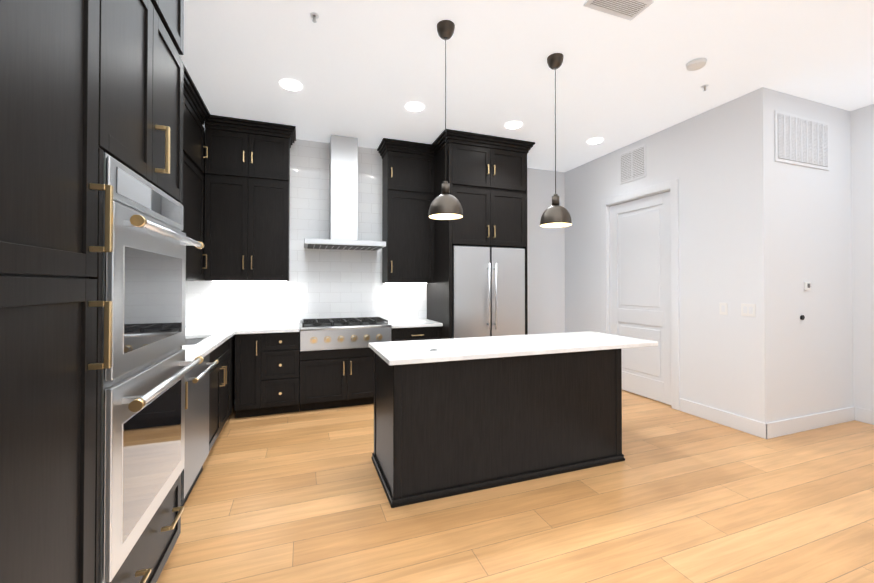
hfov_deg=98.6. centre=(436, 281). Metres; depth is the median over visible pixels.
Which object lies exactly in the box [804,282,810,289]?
thermostat
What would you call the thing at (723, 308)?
switch plate
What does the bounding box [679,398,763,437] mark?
baseboard
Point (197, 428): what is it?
dishwasher
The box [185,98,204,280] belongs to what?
upper cabinet
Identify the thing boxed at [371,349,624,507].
kitchen island
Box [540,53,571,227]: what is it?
pendant light
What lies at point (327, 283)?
wall
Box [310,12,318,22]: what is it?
sprinkler
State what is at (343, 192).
range hood
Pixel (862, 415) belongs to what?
baseboard
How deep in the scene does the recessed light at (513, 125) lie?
4.24 m
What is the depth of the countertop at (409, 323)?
4.57 m
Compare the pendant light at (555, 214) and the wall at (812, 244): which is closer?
the pendant light at (555, 214)
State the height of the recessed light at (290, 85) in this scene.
0.010 m
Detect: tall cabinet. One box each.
[89,0,203,582]
[427,129,534,338]
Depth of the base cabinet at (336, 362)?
4.21 m
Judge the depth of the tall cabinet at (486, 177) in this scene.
4.61 m
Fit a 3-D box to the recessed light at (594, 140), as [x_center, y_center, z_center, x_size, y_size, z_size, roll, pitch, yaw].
[1.982,-1.765,4.714,0.196,0.010,0.196,0,-1,-20]
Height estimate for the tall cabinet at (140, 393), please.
3.197 m
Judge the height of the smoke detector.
0.034 m
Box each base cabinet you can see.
[185,335,234,451]
[235,332,299,417]
[299,317,391,411]
[391,326,441,341]
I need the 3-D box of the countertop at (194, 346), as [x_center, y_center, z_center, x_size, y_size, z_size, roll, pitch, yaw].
[-2.136,0.620,3.076,0.671,0.260,2.650,0,-1,-20]
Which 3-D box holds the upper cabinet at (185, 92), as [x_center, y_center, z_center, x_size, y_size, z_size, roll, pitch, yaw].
[-2.245,-0.863,2.873,0.317,1.672,0.889,0,-1,-20]
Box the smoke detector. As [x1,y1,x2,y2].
[686,57,706,70]
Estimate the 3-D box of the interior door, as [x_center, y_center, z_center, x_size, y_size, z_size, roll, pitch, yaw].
[2.556,0.188,4.739,0.040,2.462,0.932,0,-1,-20]
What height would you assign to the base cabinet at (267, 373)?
0.885 m
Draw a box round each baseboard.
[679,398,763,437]
[764,406,855,438]
[856,407,873,424]
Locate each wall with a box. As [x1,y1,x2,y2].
[185,128,564,403]
[565,87,773,422]
[771,89,853,421]
[850,104,873,410]
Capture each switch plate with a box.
[720,303,727,314]
[741,303,755,316]
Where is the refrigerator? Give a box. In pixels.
[452,245,524,337]
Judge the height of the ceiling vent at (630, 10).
0.016 m
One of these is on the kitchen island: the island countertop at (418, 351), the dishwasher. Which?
the island countertop at (418, 351)
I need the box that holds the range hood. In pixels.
[304,135,385,250]
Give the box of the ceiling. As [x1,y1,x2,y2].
[180,0,873,171]
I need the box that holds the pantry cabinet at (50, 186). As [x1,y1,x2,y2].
[0,0,112,582]
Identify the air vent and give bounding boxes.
[620,144,645,184]
[774,110,828,170]
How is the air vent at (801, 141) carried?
in the wall at (812, 244)
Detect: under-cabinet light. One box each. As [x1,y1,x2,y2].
[213,281,286,281]
[385,283,426,283]
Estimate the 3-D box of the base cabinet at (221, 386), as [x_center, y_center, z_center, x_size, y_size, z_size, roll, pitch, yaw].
[-2.133,0.973,3.074,0.678,0.885,2.650,0,-1,-20]
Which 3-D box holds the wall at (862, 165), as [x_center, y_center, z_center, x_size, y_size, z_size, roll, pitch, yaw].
[5.356,-0.203,1.142,0.120,3.200,5.900,0,-1,-20]
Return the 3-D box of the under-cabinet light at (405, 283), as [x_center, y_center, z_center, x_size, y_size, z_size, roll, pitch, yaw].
[-0.408,0.019,5.032,0.570,0.010,0.030,0,-1,-20]
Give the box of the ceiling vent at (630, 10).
[583,0,653,20]
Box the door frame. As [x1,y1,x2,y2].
[601,178,679,409]
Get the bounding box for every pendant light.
[428,20,462,219]
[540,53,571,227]
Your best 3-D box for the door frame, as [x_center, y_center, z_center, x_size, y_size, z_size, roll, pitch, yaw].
[2.552,0.141,4.739,0.138,2.580,1.142,0,-1,-20]
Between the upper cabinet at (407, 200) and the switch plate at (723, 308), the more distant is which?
the upper cabinet at (407, 200)
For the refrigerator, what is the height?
1.862 m
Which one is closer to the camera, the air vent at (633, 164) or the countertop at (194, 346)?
the countertop at (194, 346)
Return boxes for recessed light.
[279,79,302,90]
[405,102,424,111]
[505,121,521,128]
[587,138,603,143]
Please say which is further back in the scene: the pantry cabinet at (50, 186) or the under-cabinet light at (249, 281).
the under-cabinet light at (249, 281)
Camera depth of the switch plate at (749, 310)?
3.53 m
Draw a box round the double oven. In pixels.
[100,152,203,582]
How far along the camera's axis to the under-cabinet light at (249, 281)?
4.38 m
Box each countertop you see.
[182,325,242,360]
[237,323,299,333]
[369,331,657,364]
[384,319,442,327]
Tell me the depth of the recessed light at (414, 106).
3.79 m
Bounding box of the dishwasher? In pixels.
[181,353,218,505]
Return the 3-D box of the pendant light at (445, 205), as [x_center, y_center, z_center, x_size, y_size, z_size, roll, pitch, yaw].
[0.061,-1.121,2.624,0.242,1.336,0.242,0,-1,-20]
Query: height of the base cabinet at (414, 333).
0.885 m
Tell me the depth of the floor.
2.28 m
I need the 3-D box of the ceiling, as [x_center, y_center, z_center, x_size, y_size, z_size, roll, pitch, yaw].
[1.960,-1.850,1.529,7.800,0.100,8.900,0,-1,-20]
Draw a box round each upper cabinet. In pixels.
[181,82,188,232]
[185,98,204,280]
[204,115,295,280]
[377,138,434,282]
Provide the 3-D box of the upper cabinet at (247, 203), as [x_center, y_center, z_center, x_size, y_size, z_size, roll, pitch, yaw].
[-2.102,-0.892,4.297,0.911,1.757,0.402,0,-1,-20]
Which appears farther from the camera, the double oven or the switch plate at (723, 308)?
the switch plate at (723, 308)
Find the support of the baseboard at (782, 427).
attached to the wall at (812, 244)
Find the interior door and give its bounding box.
[610,191,671,404]
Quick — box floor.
[156,390,873,582]
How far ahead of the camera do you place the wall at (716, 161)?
3.84 m

